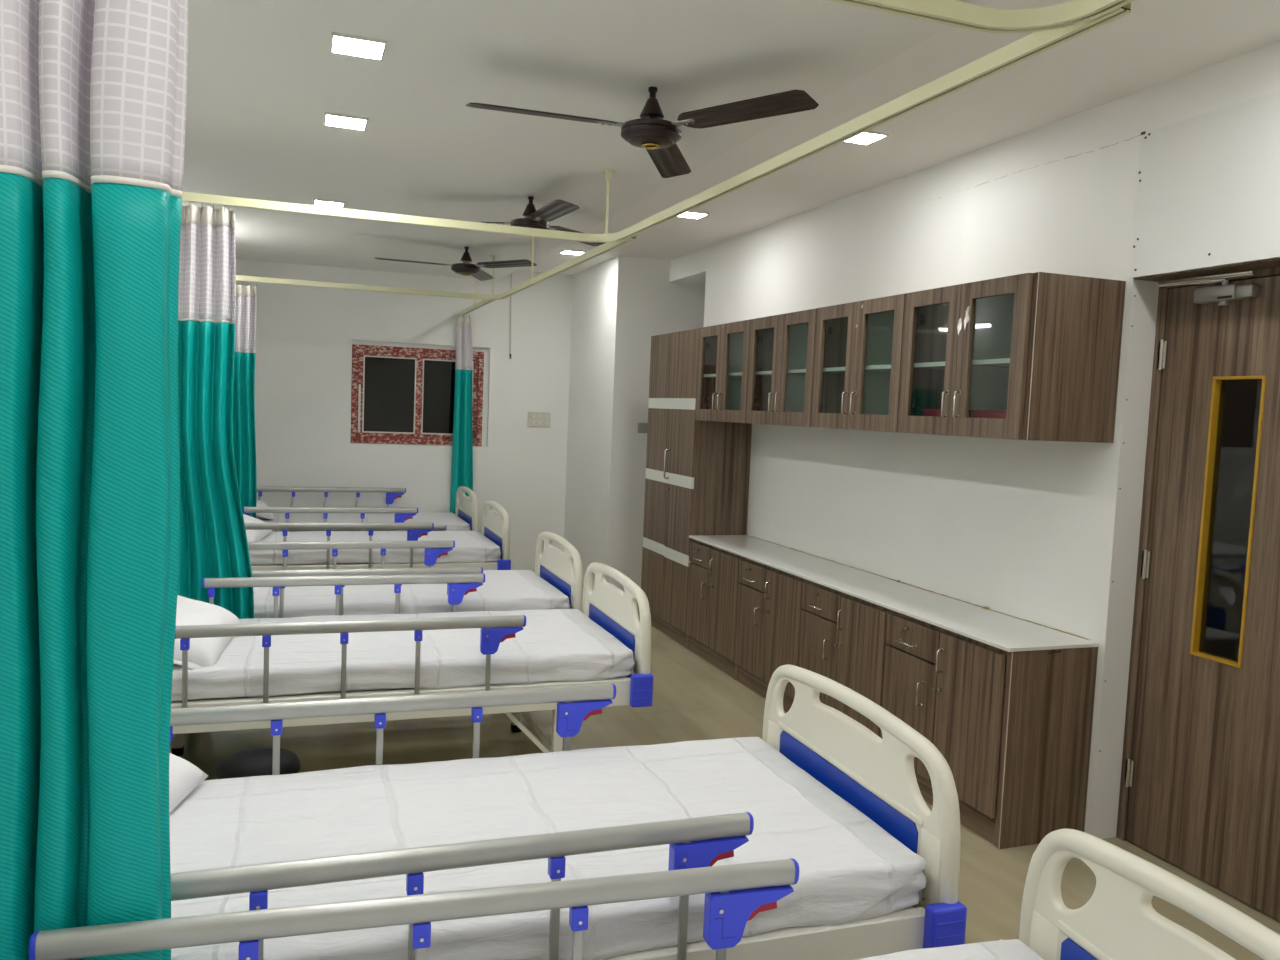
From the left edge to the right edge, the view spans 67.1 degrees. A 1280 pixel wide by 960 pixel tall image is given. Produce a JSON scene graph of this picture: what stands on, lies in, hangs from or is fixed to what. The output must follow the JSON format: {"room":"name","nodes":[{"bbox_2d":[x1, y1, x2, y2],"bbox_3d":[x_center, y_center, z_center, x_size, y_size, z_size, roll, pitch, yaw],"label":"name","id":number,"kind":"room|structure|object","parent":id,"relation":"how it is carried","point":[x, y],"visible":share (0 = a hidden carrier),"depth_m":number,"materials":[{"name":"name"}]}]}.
{"room":"hospital room","nodes":[
{"label":"hospital room","id":0,"kind":"room"},
{"bbox_2d":[236,259,572,571],"bbox_3d":[-1.867,-0.545,8.827,4.320,2.800,0.250,1,4,-20],"label":"wall","id":1,"kind":"structure","parent":0,"point":[305,335],"depth_m":8.59,"materials":[{"name":"white paint"}]},
{"bbox_2d":[350,340,488,445],"bbox_3d":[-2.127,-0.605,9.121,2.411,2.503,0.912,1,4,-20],"label":"window","id":2,"kind":"structure","parent":1,"relation":"in","point":[402,393],"depth_m":8.91,"materials":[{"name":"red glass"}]},
{"bbox_2d":[528,412,550,426],"bbox_3d":[-0.940,-0.564,9.014,0.216,0.140,0.019,1,4,-20],"label":"switchboard","id":3,"kind":"object","parent":1,"relation":"attached to","point":[535,419],"visible":1,"depth_m":9.01,"materials":[{"name":"beige plastic"}]},
{"bbox_2d":[563,255,704,591],"bbox_3d":[0.507,-0.450,8.834,2.046,2.800,1.350,1,4,-20],"label":"wall","id":4,"kind":"structure","parent":0,"point":[619,302],"depth_m":7.98,"materials":[{"name":"white paint"}]},
{"bbox_2d":[638,423,647,432],"bbox_3d":[0.050,-0.427,7.941,0.140,0.084,0.020,1,4,-20],"label":"switch plate","id":5,"kind":"object","parent":4,"relation":"attached to","point":[642,427],"visible":0.69,"depth_m":7.92,"materials":[{"name":"grey plastic"}]},
{"bbox_2d":[170,572,1279,959],"bbox_3d":[0.395,1.345,4.094,5.420,0.100,11.200,1,4,-20],"label":"floor","id":6,"kind":"structure","parent":0,"point":[693,699],"depth_m":4.44,"materials":[{"name":"beige tile"}]},
{"bbox_2d":[216,746,299,778],"bbox_3d":[-1.228,1.090,3.106,0.250,0.430,0.250,1,4,-20],"label":"stool","id":7,"kind":"object","parent":6,"relation":"on","point":[254,761],"visible":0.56,"depth_m":3.04,"materials":[{"name":"black leather"}]},
{"bbox_2d":[257,486,477,531],"bbox_3d":[-2.436,0.473,7.960,2.041,0.850,0.991,1,4,-20],"label":"hospital bed","id":8,"kind":"object","parent":6,"relation":"on","point":[466,509],"visible":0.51,"depth_m":8.25,"materials":[{"name":"beige plastic"}]},
{"bbox_2d":[257,512,469,531],"bbox_3d":[-2.413,0.365,7.958,1.910,0.116,0.902,1,4,-20],"label":"mattress","id":9,"kind":"object","parent":8,"relation":"on","point":[452,522],"visible":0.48,"depth_m":7.93,"materials":[{"name":"white fabric"}]},
{"bbox_2d":[256,500,273,519],"bbox_3d":[-3.145,0.215,7.719,0.356,0.179,0.581,0,5,-28],"label":"pillow","id":10,"kind":"object","parent":9,"relation":"on","point":[269,516],"visible":0.24,"depth_m":7.57,"materials":[{"name":"white fabric"}]},
{"bbox_2d":[243,501,510,570],"bbox_3d":[-2.016,0.575,6.790,2.041,0.850,0.991,1,4,-19],"label":"hospital bed","id":11,"kind":"object","parent":6,"relation":"on","point":[494,526],"visible":0.43,"depth_m":6.62,"materials":[{"name":"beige plastic"}]},
{"bbox_2d":[249,531,500,564],"bbox_3d":[-1.993,0.467,6.789,1.910,0.116,0.902,1,4,-19],"label":"mattress","id":12,"kind":"object","parent":11,"relation":"on","point":[470,546],"visible":0.49,"depth_m":6.60,"materials":[{"name":"white fabric"}]},
{"bbox_2d":[243,514,272,541],"bbox_3d":[-2.719,0.324,6.486,0.352,0.198,0.588,2,4,-8],"label":"pillow","id":13,"kind":"object","parent":12,"relation":"on","point":[252,535],"visible":0.2,"depth_m":6.49,"materials":[{"name":"white fabric"}]},
{"bbox_2d":[170,562,652,755],"bbox_3d":[-1.070,0.812,4.049,2.041,0.850,0.991,1,4,-19],"label":"hospital bed","id":14,"kind":"object","parent":6,"relation":"on","point":[613,609],"visible":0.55,"depth_m":3.77,"materials":[{"name":"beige plastic"}]},
{"bbox_2d":[171,609,634,700],"bbox_3d":[-1.047,0.704,4.048,1.910,0.116,0.902,1,4,-19],"label":"mattress","id":15,"kind":"object","parent":14,"relation":"on","point":[553,644],"visible":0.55,"depth_m":3.78,"materials":[{"name":"white fabric"}]},
{"bbox_2d":[173,595,242,669],"bbox_3d":[-1.753,0.567,3.674,0.354,0.199,0.589,1,4,-12],"label":"pillow","id":16,"kind":"object","parent":15,"relation":"on","point":[202,652],"visible":0.44,"depth_m":3.62,"materials":[{"name":"white fabric"}]},
{"bbox_2d":[248,531,582,617],"bbox_3d":[-1.413,0.721,5.109,2.041,0.850,0.991,1,4,-19],"label":"hospital bed","id":17,"kind":"object","parent":6,"relation":"on","point":[555,566],"visible":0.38,"depth_m":5.33,"materials":[{"name":"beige plastic"}]},
{"bbox_2d":[253,570,569,618],"bbox_3d":[-1.391,0.613,5.108,1.910,0.116,0.902,1,4,-19],"label":"mattress","id":18,"kind":"object","parent":17,"relation":"on","point":[502,590],"visible":0.44,"depth_m":4.88,"materials":[{"name":"white fabric"}]},
{"bbox_2d":[170,664,966,959],"bbox_3d":[-0.400,0.968,2.278,2.041,0.850,0.991,1,4,-19],"label":"hospital bed","id":19,"kind":"object","parent":6,"relation":"on","point":[874,774],"visible":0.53,"depth_m":2.15,"materials":[{"name":"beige plastic"}]},
{"bbox_2d":[169,737,926,959],"bbox_3d":[-0.377,0.859,2.276,1.910,0.116,0.902,1,4,-19],"label":"mattress","id":20,"kind":"object","parent":19,"relation":"on","point":[851,869],"visible":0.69,"depth_m":2.22,"materials":[{"name":"white fabric"}]},
{"bbox_2d":[169,753,207,812],"bbox_3d":[-1.243,0.705,2.127,0.359,0.176,0.584,2,4,-4],"label":"pillow","id":21,"kind":"object","parent":20,"relation":"on","point":[184,777],"visible":0.09,"depth_m":2.31,"materials":[{"name":"white fabric"}]},
{"bbox_2d":[28,829,1279,959],"bbox_3d":[-0.070,1.058,1.213,2.041,0.850,0.991,1,4,-16],"label":"hospital bed","id":22,"kind":"object","parent":6,"relation":"on","point":[1119,921],"visible":0.98,"depth_m":1.63,"materials":[{"name":"beige plastic"}]},
{"bbox_2d":[854,939,1043,959],"bbox_3d":[-0.047,0.950,1.210,1.910,0.116,0.902,1,4,-16],"label":"mattress","id":23,"kind":"object","parent":22,"relation":"on","point":[1013,949],"visible":1,"depth_m":1.79,"materials":[{"name":"white fabric"}]},
{"bbox_2d":[641,328,751,647],"bbox_3d":[0.365,0.034,6.825,0.458,2.116,0.892,1,4,-20],"label":"tall cabinet","id":24,"kind":"object","parent":6,"relation":"on","point":[697,474],"visible":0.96,"depth_m":6.53,"materials":[{"name":"brown laminate"}]},
{"bbox_2d":[686,539,741,679],"bbox_3d":[0.615,0.784,6.101,0.458,0.745,0.750,1,4,-20],"label":"base cabinet","id":25,"kind":"object","parent":6,"relation":"on","point":[713,573],"visible":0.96,"depth_m":6.00,"materials":[{"name":"brown laminate"}]},
{"bbox_2d":[734,557,804,711],"bbox_3d":[0.867,0.845,5.397,0.458,0.745,0.750,1,4,-20],"label":"base cabinet","id":26,"kind":"object","parent":6,"relation":"on","point":[769,599],"visible":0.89,"depth_m":5.34,"materials":[{"name":"brown laminate"}]},
{"bbox_2d":[798,579,889,736],"bbox_3d":[1.120,0.906,4.693,0.458,0.745,0.750,1,4,-20],"label":"base cabinet","id":27,"kind":"object","parent":6,"relation":"on","point":[843,636],"visible":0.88,"depth_m":4.57,"materials":[{"name":"brown laminate"}]},
{"bbox_2d":[880,610,1097,848],"bbox_3d":[1.377,0.969,3.976,0.458,0.745,0.778,1,4,-20],"label":"base cabinet","id":28,"kind":"object","parent":6,"relation":"on","point":[1013,730],"visible":0.9,"depth_m":3.66,"materials":[{"name":"brown laminate"}]},
{"bbox_2d":[689,535,1098,653],"bbox_3d":[1.034,0.501,5.007,0.428,0.040,3.035,1,4,-20],"label":"countertop","id":29,"kind":"structure","parent":28,"relation":"on","point":[1006,632],"depth_m":4.38,"materials":[{"name":"white stone"}]},
{"bbox_2d":[182,0,1279,280],"bbox_3d":[0.511,-1.540,3.885,5.420,0.310,11.200,1,4,-20],"label":"ceiling","id":30,"kind":"structure","parent":0,"point":[263,76],"depth_m":3.61,"materials":[{"name":"grey paint"}]},
{"bbox_2d":[314,199,344,207],"bbox_3d":[-1.798,-1.596,5.578,0.166,0.010,0.166,1,4,-20],"label":"recessed light","id":31,"kind":"object","parent":30,"relation":"in","point":[318,202],"visible":0.8,"depth_m":5.55,"materials":[{"name":"white plastic"}]},
{"bbox_2d":[323,112,367,130],"bbox_3d":[-1.191,-1.450,3.906,0.166,0.010,0.166,1,4,-20],"label":"recessed light","id":32,"kind":"object","parent":30,"relation":"in","point":[330,119],"visible":1,"depth_m":3.89,"materials":[{"name":"white plastic"}]},
{"bbox_2d":[330,32,386,60],"bbox_3d":[-0.896,-1.377,3.069,0.166,0.010,0.166,1,4,-20],"label":"recessed light","id":33,"kind":"object","parent":30,"relation":"in","point":[343,44],"visible":1,"depth_m":3.06,"materials":[{"name":"white plastic"}]},
{"bbox_2d":[236,235,636,299],"bbox_3d":[-1.575,-1.424,5.553,2.227,0.330,3.115,1,4,-20],"label":"track","id":34,"kind":"object","parent":30,"relation":"hanging from","point":[602,249],"visible":0.85,"depth_m":6.83,"materials":[{"name":"beige metal"}]},
{"bbox_2d":[233,283,256,517],"bbox_3d":[-2.993,-0.269,6.961,0.433,2.310,0.090,1,4,-20],"label":"curtain","id":35,"kind":"object","parent":34,"relation":"hanging from","point":[244,438],"visible":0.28,"depth_m":6.98,"materials":[{"name":"teal fabric"}]},
{"bbox_2d":[375,247,536,280],"bbox_3d":[-1.373,-1.582,6.944,1.045,0.201,1.150,1,4,-20],"label":"ceiling fan","id":36,"kind":"object","parent":30,"relation":"hanging from","point":[465,268],"visible":1,"depth_m":6.87,"materials":[{"name":"brown metal"}]},
{"bbox_2d":[461,278,494,314],"bbox_3d":[-1.349,-1.594,8.015,0.060,0.330,1.450,1,4,-20],"label":"track","id":37,"kind":"object","parent":30,"relation":"hanging from","point":[475,306],"visible":0.69,"depth_m":8.09,"materials":[{"name":"beige metal"}]},
{"bbox_2d":[450,314,472,513],"bbox_3d":[-1.603,-0.343,8.756,0.205,2.310,0.064,1,4,-20],"label":"curtain","id":38,"kind":"object","parent":37,"relation":"hanging from","point":[462,444],"visible":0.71,"depth_m":8.73,"materials":[{"name":"teal fabric"}]},
{"bbox_2d":[510,273,511,358],"bbox_3d":[-1.181,-1.516,8.839,0.029,0.811,0.019,1,4,-20],"label":"hanging cable","id":39,"kind":"object","parent":30,"relation":"hanging from","point":[511,273],"visible":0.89,"depth_m":8.83,"materials":[{"name":"grey metal"}]},
{"bbox_2d":[480,196,606,245],"bbox_3d":[-0.568,-1.415,5.087,1.151,0.201,1.037,1,4,-20],"label":"ceiling fan","id":40,"kind":"object","parent":30,"relation":"hanging from","point":[539,219],"visible":0.58,"depth_m":5.11,"materials":[{"name":"brown metal"}]},
{"bbox_2d":[560,249,584,254],"bbox_3d":[-0.537,-1.807,7.664,0.166,0.010,0.166,1,4,-20],"label":"recessed light","id":41,"kind":"object","parent":30,"relation":"in","point":[571,252],"visible":1,"depth_m":7.64,"materials":[{"name":"white plastic"}]},
{"bbox_2d":[562,251,582,254],"bbox_3d":[-0.537,-1.808,7.664,0.150,0.008,0.150,1,4,-20],"label":"diffuser","id":42,"kind":"object","parent":41,"relation":"attached to","point":[563,252],"depth_m":7.66,"materials":[{"name":"white plastic"}]},
{"bbox_2d":[466,87,818,177],"bbox_3d":[-0.089,-1.267,3.324,1.002,0.201,1.154,1,4,-20],"label":"ceiling fan","id":43,"kind":"object","parent":30,"relation":"hanging from","point":[658,136],"visible":1,"depth_m":3.27,"materials":[{"name":"brown metal"}]},
{"bbox_2d":[182,2,1131,242],"bbox_3d":[-0.616,-1.191,2.869,2.222,0.330,3.035,1,4,-20],"label":"track","id":44,"kind":"object","parent":30,"relation":"hanging from","point":[1031,45],"visible":0.96,"depth_m":3.07,"materials":[{"name":"beige metal"}]},
{"bbox_2d":[177,203,253,618],"bbox_3d":[-1.948,-0.025,4.181,0.535,2.310,0.254,1,4,-20],"label":"curtain","id":45,"kind":"object","parent":44,"relation":"hanging from","point":[213,543],"visible":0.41,"depth_m":4.12,"materials":[{"name":"teal fabric"}]},
{"bbox_2d":[677,211,708,218],"bbox_3d":[0.320,-1.652,6.013,0.166,0.010,0.166,1,4,-20],"label":"recessed light","id":46,"kind":"object","parent":30,"relation":"in","point":[690,214],"visible":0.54,"depth_m":6.00,"materials":[{"name":"white plastic"}]},
{"bbox_2d":[844,131,888,144],"bbox_3d":[0.966,-1.496,4.212,0.166,0.010,0.166,1,4,-20],"label":"recessed light","id":47,"kind":"object","parent":30,"relation":"in","point":[866,138],"visible":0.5,"depth_m":4.21,"materials":[{"name":"white plastic"}]},
{"bbox_2d":[847,133,884,143],"bbox_3d":[0.966,-1.497,4.212,0.150,0.008,0.150,1,4,-20],"label":"diffuser","id":48,"kind":"object","parent":47,"relation":"attached to","point":[864,138],"depth_m":4.22,"materials":[{"name":"white plastic"}]},
{"bbox_2d":[829,0,1134,32],"bbox_3d":[0.401,-0.942,0.002,2.200,0.330,3.491,1,4,-20],"label":"track","id":49,"kind":"object","parent":30,"relation":"hanging from","point":[954,13],"visible":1,"depth_m":1.89,"materials":[{"name":"beige metal"}]},
{"bbox_2d":[0,0,187,959],"bbox_3d":[-0.999,0.212,1.439,0.581,2.310,0.132,1,4,-20],"label":"curtain","id":50,"kind":"object","parent":49,"relation":"hanging from","point":[93,92],"visible":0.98,"depth_m":1.44,"materials":[{"name":"teal fabric"}]},
{"bbox_2d":[669,41,1279,833],"bbox_3d":[1.894,-0.022,3.703,0.301,2.800,9.280,1,4,-20],"label":"wall","id":51,"kind":"structure","parent":0,"point":[1022,529],"depth_m":4.37,"materials":[{"name":"white paint"}]},
{"bbox_2d":[695,320,749,422],"bbox_3d":[0.677,-0.656,5.998,0.448,0.598,0.750,1,4,-20],"label":"upper cabinet","id":52,"kind":"object","parent":51,"relation":"attached to","point":[723,349],"visible":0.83,"depth_m":5.96,"materials":[{"name":"brown laminate"}]},
{"bbox_2d":[704,372,741,377],"bbox_3d":[0.705,-0.647,6.009,0.368,0.018,0.714,1,4,-20],"label":"shelf","id":53,"kind":"object","parent":52,"relation":"attached to","point":[706,374],"depth_m":5.97,"materials":[{"name":"white laminate"}]},
{"bbox_2d":[745,308,816,426],"bbox_3d":[0.930,-0.594,5.294,0.448,0.598,0.750,1,4,-20],"label":"upper cabinet","id":54,"kind":"object","parent":51,"relation":"attached to","point":[781,347],"visible":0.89,"depth_m":5.26,"materials":[{"name":"brown laminate"}]},
{"bbox_2d":[756,369,805,375],"bbox_3d":[0.958,-0.586,5.305,0.368,0.018,0.714,1,4,-20],"label":"shelf","id":55,"kind":"object","parent":54,"relation":"attached to","point":[759,372],"depth_m":5.27,"materials":[{"name":"white laminate"}]},
{"bbox_2d":[810,294,904,431],"bbox_3d":[1.182,-0.533,4.590,0.448,0.598,0.750,1,4,-20],"label":"upper cabinet","id":56,"kind":"object","parent":51,"relation":"attached to","point":[858,347],"visible":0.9,"depth_m":4.57,"materials":[{"name":"brown laminate"}]},
{"bbox_2d":[823,364,890,372],"bbox_3d":[1.210,-0.525,4.601,0.368,0.018,0.714,1,4,-20],"label":"shelf","id":57,"kind":"object","parent":56,"relation":"attached to","point":[827,368],"depth_m":4.58,"materials":[{"name":"white laminate"}]},
{"bbox_2d":[897,272,1125,442],"bbox_3d":[1.440,-0.471,3.873,0.448,0.598,0.778,1,4,-20],"label":"upper cabinet","id":58,"kind":"object","parent":51,"relation":"attached to","point":[1045,347],"visible":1,"depth_m":3.57,"materials":[{"name":"brown laminate"}]},
{"bbox_2d":[914,358,1009,369],"bbox_3d":[1.467,-0.462,3.884,0.368,0.018,0.742,1,4,-20],"label":"shelf","id":59,"kind":"object","parent":58,"relation":"attached to","point":[977,363],"depth_m":3.88,"materials":[{"name":"white laminate"}]},
{"bbox_2d":[921,409,1023,428],"bbox_3d":[1.432,-0.235,3.902,0.264,0.088,0.620,1,4,-20],"label":"tray","id":60,"kind":"object","parent":58,"relation":"in","point":[1000,414],"visible":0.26,"depth_m":3.80,"materials":[{"name":"red plastic"}]},
{"bbox_2d":[1090,278,1158,838],"bbox_3d":[1.831,0.320,3.636,0.145,2.124,0.008,1,4,-20],"label":"trim","id":61,"kind":"structure","parent":51,"relation":"attached to","point":[1144,294],"depth_m":3.63,"materials":[{"name":"white paint"}]},
{"bbox_2d":[1116,258,1279,920],"bbox_3d":[2.033,0.361,3.179,0.213,2.124,1.000,1,4,-20],"label":"door","id":62,"kind":"structure","parent":51,"relation":"in","point":[1200,780],"depth_m":3.40,"materials":[{"name":"brown laminate"}]},
{"bbox_2d":[1130,90,1279,277],"bbox_3d":[2.014,-0.949,2.942,0.014,0.520,1.222,1,4,-20],"label":"wall panel","id":63,"kind":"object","parent":51,"relation":"attached to","point":[1208,187],"depth_m":3.23,"materials":[{"name":"white paint"}]},
{"bbox_2d":[1203,380,1261,660],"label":"window","id":64,"kind":"structure","parent":0,"point":[1241,405],"depth_m":4.25,"materials":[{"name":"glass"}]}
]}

